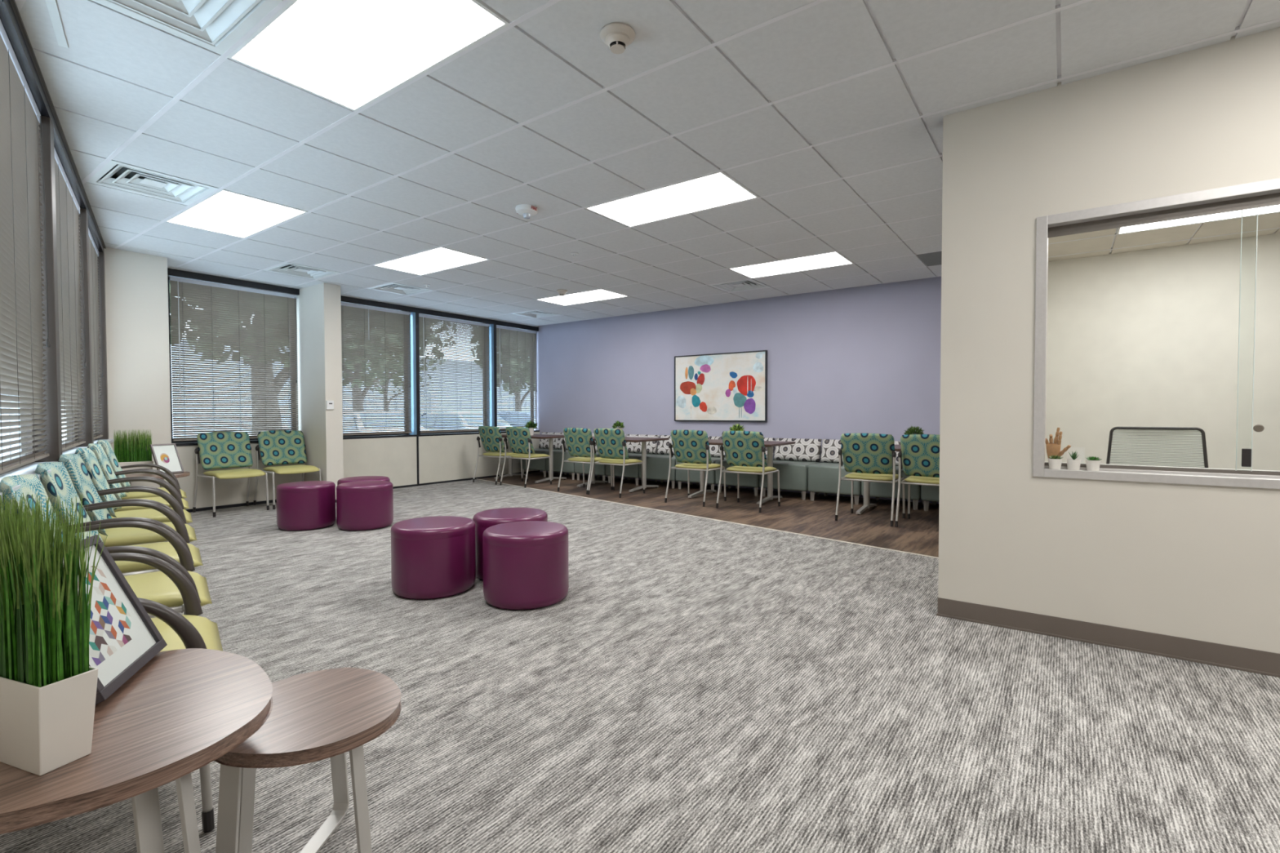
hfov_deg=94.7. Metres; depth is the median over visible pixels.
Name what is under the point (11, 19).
window frame
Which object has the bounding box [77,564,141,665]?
print
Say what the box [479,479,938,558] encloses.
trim
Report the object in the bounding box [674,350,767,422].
painting
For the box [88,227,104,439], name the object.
window blind
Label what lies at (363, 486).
cushion
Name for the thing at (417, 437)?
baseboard
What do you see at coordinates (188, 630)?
armchair
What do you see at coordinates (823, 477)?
seat
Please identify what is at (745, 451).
chair
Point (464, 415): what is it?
parked car
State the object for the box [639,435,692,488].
seat
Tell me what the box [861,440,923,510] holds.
seat
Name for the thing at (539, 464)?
seat
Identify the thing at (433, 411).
window blind
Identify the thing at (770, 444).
dining table
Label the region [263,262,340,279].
ceiling vent
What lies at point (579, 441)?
chair
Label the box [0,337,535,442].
building
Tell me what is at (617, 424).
potted plant
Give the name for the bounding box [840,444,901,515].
dining table
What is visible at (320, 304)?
wall column
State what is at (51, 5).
ceiling vent
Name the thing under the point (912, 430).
potted plant
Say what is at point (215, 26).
ceiling vent
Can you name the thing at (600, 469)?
seat
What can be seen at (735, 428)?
potted plant
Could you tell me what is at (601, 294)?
ceiling light
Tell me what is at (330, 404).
thermostat
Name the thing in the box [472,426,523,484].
chair
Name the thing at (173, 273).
trim
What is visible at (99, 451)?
armchair
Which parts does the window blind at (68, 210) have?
head rail, rail, pull cord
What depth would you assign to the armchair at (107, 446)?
4.94 m
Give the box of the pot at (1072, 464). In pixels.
[1066,458,1080,470]
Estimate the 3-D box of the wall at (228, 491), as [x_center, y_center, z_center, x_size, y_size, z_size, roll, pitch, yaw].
[-3.917,-0.464,8.579,0.220,2.885,6.950,1,2,36]
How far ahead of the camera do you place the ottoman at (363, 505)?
5.64 m
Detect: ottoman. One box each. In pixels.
[275,480,335,531]
[336,480,393,530]
[337,475,390,485]
[391,515,475,599]
[472,507,547,580]
[482,520,568,609]
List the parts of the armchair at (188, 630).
armrest, armrest, seat, leg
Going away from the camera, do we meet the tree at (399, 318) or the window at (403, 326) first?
the window at (403, 326)
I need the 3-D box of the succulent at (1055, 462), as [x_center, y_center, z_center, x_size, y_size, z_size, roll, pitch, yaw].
[2.085,0.178,2.970,0.066,0.070,0.063,0,1,-2]
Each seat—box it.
[520,431,566,477]
[546,433,594,479]
[574,434,626,480]
[605,434,658,485]
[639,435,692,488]
[675,435,731,489]
[715,437,775,495]
[759,438,821,500]
[807,439,861,504]
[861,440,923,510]
[920,484,939,511]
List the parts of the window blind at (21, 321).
head rail, rail, pull cord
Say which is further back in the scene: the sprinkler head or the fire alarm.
the sprinkler head
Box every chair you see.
[192,431,269,516]
[253,430,321,509]
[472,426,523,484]
[499,426,551,488]
[557,427,613,494]
[587,428,644,497]
[664,430,726,506]
[715,431,780,512]
[835,433,905,526]
[894,434,939,527]
[1106,426,1208,467]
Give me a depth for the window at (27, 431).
2.97 m
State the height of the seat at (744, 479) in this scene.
0.760 m
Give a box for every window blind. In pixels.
[0,19,50,474]
[53,146,87,451]
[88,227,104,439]
[168,275,298,440]
[341,302,412,435]
[418,313,490,432]
[496,325,537,430]
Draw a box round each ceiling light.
[164,186,307,238]
[226,0,510,111]
[373,246,488,275]
[537,288,628,305]
[585,170,759,227]
[728,251,853,278]
[1116,204,1279,234]
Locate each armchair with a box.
[0,474,212,617]
[0,506,222,832]
[34,462,203,614]
[57,453,196,613]
[75,448,192,523]
[87,443,189,511]
[97,440,186,499]
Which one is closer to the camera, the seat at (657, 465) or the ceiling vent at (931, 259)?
the ceiling vent at (931, 259)
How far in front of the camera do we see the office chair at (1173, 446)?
3.94 m
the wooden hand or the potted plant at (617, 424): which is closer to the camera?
the wooden hand
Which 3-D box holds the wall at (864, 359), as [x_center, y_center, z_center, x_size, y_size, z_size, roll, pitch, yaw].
[1.169,-0.487,9.041,7.690,2.885,0.150,1,2,36]
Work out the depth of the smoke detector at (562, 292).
7.75 m
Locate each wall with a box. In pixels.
[61,247,171,488]
[167,280,538,509]
[535,276,941,503]
[937,26,1279,653]
[1044,232,1279,471]
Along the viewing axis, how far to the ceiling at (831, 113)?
3.44 m
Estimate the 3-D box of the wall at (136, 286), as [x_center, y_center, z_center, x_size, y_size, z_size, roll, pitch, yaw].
[-5.325,-0.422,5.970,0.550,2.835,0.770,1,2,36]
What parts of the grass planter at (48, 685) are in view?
pot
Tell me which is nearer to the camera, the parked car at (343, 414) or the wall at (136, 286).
the wall at (136, 286)
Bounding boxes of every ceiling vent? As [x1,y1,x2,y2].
[45,0,68,48]
[86,160,218,205]
[91,0,282,55]
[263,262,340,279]
[366,282,433,295]
[511,310,561,318]
[707,278,770,292]
[916,251,942,266]
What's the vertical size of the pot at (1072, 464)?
0.052 m
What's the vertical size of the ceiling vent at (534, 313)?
0.086 m
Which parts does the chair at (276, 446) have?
leg, leg, backrest, seat, leg, leg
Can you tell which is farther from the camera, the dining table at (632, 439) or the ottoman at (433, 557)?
the dining table at (632, 439)
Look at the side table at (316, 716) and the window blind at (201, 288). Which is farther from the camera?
the window blind at (201, 288)
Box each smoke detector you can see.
[555,289,567,296]
[600,22,635,53]
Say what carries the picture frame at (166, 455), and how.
on the side table at (184, 473)
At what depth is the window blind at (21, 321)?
2.56 m
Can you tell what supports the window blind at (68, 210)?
attached to the wall
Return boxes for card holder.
[1066,447,1084,463]
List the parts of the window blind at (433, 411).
rail, head rail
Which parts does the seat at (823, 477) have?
leg, backrest, seat, leg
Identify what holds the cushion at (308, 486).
on the ottoman at (307, 505)
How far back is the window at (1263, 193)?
2.76 m
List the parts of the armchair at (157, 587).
backrest, armrest, armrest, seat frame, seat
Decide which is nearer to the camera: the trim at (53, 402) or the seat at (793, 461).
the trim at (53, 402)
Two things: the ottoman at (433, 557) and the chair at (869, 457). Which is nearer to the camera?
the ottoman at (433, 557)
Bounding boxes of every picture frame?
[62,534,167,705]
[149,443,184,473]
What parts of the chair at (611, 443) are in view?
leg, backrest, leg, seat frame, seat, leg, leg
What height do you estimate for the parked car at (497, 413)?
1.462 m
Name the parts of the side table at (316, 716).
leg frame, leg frame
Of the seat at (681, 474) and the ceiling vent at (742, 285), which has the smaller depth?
the ceiling vent at (742, 285)
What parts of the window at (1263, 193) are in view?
finger pull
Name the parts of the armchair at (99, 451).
backrest, armrest, armrest, seat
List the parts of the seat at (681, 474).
leg, seat, backrest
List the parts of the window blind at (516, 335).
head rail, pull cord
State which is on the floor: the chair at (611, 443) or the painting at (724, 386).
the chair at (611, 443)
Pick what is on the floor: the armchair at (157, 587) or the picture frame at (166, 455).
the armchair at (157, 587)
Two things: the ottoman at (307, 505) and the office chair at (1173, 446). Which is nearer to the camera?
the office chair at (1173, 446)
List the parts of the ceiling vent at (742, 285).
plate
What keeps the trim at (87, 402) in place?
attached to the wall
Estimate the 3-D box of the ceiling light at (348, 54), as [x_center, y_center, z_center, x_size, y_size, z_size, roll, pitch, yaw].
[-1.199,-1.698,2.547,1.207,0.072,0.598,1,2,36]
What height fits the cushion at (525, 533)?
0.065 m
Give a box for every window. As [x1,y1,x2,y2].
[0,390,35,475]
[62,401,75,452]
[168,277,296,443]
[342,325,408,436]
[420,334,486,434]
[500,342,533,431]
[1032,177,1279,488]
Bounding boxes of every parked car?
[342,413,404,432]
[433,414,510,430]
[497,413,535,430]
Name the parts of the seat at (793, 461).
leg, seat, backrest, leg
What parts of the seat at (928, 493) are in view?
leg, seat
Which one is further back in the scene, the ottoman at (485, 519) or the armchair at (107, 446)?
the armchair at (107, 446)
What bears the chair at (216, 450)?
on the floor
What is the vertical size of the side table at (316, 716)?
0.429 m
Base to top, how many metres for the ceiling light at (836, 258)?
0.072 m
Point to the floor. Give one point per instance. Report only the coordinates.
(695, 685)
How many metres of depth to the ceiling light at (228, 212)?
4.77 m
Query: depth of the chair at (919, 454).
5.73 m
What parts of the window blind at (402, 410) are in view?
head rail, rail, pull cord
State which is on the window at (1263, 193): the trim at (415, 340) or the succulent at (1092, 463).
the succulent at (1092, 463)
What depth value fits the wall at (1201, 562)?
2.88 m
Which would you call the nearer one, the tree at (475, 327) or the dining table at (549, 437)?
the dining table at (549, 437)
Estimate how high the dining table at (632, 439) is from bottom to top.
0.744 m
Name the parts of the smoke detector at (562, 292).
plate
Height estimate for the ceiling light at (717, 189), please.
0.072 m
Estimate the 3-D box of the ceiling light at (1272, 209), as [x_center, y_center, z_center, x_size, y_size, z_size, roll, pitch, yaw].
[4.623,-1.766,4.783,1.148,0.072,0.588,1,2,36]
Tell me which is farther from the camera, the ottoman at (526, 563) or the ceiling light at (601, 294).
the ceiling light at (601, 294)
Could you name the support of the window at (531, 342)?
in the wall at (228, 491)
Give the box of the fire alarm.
[515,204,537,218]
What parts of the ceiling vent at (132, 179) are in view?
plate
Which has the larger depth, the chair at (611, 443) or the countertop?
the chair at (611, 443)
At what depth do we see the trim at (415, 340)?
9.07 m
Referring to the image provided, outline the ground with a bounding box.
[0,435,251,457]
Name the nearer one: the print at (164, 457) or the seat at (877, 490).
the print at (164, 457)
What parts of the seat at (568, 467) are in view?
seat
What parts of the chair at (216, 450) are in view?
leg, seat frame, leg, backrest, seat, leg, leg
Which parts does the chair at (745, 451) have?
leg, leg, backrest, seat frame, seat, leg, leg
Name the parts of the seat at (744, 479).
seat, leg, backrest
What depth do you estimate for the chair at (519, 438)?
9.02 m
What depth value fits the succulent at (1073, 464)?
2.91 m
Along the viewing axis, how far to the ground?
23.44 m
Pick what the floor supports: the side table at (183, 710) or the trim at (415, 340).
the side table at (183, 710)
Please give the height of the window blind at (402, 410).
1.840 m
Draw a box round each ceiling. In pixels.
[14,0,1279,326]
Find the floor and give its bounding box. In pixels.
[0,471,1279,852]
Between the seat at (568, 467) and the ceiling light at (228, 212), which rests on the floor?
the seat at (568, 467)
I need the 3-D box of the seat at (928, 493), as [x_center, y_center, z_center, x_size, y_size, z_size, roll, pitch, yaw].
[3.630,0.577,6.758,0.647,0.760,0.620,1,2,36]
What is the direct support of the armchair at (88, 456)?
on the floor
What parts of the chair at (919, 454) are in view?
leg, leg, seat frame, backrest, seat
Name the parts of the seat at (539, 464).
seat, backrest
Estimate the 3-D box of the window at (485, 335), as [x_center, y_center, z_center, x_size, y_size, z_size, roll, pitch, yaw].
[-3.119,-0.848,9.763,0.040,1.910,1.420,1,2,36]
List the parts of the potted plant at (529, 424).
pot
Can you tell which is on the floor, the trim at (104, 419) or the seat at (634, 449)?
the seat at (634, 449)
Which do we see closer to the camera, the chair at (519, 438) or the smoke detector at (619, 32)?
the smoke detector at (619, 32)
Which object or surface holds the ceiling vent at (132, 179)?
in the ceiling at (831, 113)
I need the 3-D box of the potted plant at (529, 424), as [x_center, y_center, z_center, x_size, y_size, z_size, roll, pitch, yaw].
[-1.825,0.023,9.897,0.217,0.248,0.246,1,2,36]
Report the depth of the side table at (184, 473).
5.57 m
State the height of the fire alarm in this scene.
0.084 m
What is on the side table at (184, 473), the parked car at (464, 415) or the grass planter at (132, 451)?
the grass planter at (132, 451)
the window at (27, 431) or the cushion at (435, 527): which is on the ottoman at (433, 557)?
the cushion at (435, 527)
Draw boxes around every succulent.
[1048,454,1062,469]
[1066,451,1080,470]
[1085,456,1102,471]
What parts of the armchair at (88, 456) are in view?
backrest, armrest, armrest, seat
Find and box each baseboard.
[184,436,539,512]
[936,597,1279,677]
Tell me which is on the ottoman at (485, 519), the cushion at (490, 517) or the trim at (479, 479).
the cushion at (490, 517)
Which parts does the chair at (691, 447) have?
leg, leg, backrest, seat frame, seat, leg, leg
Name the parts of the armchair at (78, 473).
backrest, armrest, armrest, seat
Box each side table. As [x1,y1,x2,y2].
[0,648,273,852]
[124,471,190,487]
[214,667,401,852]
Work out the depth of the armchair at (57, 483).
2.72 m
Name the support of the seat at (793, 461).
on the floor
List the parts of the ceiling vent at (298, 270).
plate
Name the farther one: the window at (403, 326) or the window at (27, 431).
the window at (403, 326)
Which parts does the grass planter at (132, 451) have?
pot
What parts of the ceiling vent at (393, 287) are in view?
plate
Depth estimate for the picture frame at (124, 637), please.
1.32 m
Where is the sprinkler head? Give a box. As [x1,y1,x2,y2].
[570,252,578,257]
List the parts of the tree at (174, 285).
crown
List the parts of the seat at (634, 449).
seat, backrest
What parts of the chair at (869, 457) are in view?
leg, leg, backrest, seat frame, seat, leg, leg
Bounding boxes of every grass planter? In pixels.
[0,489,107,776]
[113,428,154,475]
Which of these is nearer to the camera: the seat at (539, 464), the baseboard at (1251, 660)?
the baseboard at (1251, 660)
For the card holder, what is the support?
on the countertop
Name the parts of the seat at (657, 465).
seat, backrest, leg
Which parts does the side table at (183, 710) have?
leg frame, leg frame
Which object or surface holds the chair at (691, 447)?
on the floor
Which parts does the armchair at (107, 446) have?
backrest, armrest, armrest, seat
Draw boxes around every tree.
[169,284,372,435]
[341,310,435,407]
[348,318,453,405]
[471,327,535,409]
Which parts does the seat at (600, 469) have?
seat, backrest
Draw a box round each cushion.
[275,480,335,493]
[336,480,392,493]
[391,515,475,540]
[472,507,547,528]
[482,520,568,546]
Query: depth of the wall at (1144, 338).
5.78 m
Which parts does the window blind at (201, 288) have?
rail, head rail, ladder cord, pull cord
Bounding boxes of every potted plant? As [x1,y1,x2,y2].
[525,420,537,435]
[612,420,624,429]
[728,423,745,431]
[903,425,924,435]
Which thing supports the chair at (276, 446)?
on the floor
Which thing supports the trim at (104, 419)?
attached to the wall
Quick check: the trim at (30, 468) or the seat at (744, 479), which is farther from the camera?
the seat at (744, 479)
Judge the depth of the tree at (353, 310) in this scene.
21.59 m
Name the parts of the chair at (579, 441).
leg, backrest, seat frame, leg, seat, leg, leg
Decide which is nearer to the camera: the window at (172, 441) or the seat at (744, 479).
the window at (172, 441)
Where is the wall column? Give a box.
[299,282,343,499]
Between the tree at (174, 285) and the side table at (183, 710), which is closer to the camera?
the side table at (183, 710)
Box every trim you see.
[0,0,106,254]
[0,439,113,502]
[33,115,62,462]
[75,208,93,447]
[94,251,108,439]
[167,268,539,446]
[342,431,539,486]
[407,311,497,435]
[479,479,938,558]
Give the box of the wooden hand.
[1045,427,1071,457]
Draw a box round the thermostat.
[325,400,333,409]
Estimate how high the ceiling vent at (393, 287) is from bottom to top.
0.086 m
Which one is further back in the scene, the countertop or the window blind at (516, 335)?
the window blind at (516, 335)
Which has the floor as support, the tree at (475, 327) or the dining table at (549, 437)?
the dining table at (549, 437)
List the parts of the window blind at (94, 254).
head rail, ladder cord, rail, pull cord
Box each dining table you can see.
[493,434,566,483]
[577,436,669,493]
[688,439,795,505]
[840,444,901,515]
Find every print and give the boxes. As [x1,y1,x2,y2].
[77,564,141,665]
[160,453,169,463]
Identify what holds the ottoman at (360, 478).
on the floor
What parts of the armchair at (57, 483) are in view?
backrest, armrest, armrest, seat frame, seat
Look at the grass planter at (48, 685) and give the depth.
0.96 m
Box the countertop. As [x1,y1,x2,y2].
[1044,461,1279,471]
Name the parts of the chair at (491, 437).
leg, backrest, seat frame, leg, seat, leg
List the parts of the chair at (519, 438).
leg, backrest, seat frame, leg, seat, leg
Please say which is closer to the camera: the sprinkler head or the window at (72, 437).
the window at (72, 437)
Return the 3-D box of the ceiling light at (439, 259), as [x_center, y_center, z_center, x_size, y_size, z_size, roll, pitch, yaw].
[-2.245,-1.789,6.306,1.207,0.072,0.598,1,2,36]
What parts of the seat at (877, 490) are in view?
seat, backrest, leg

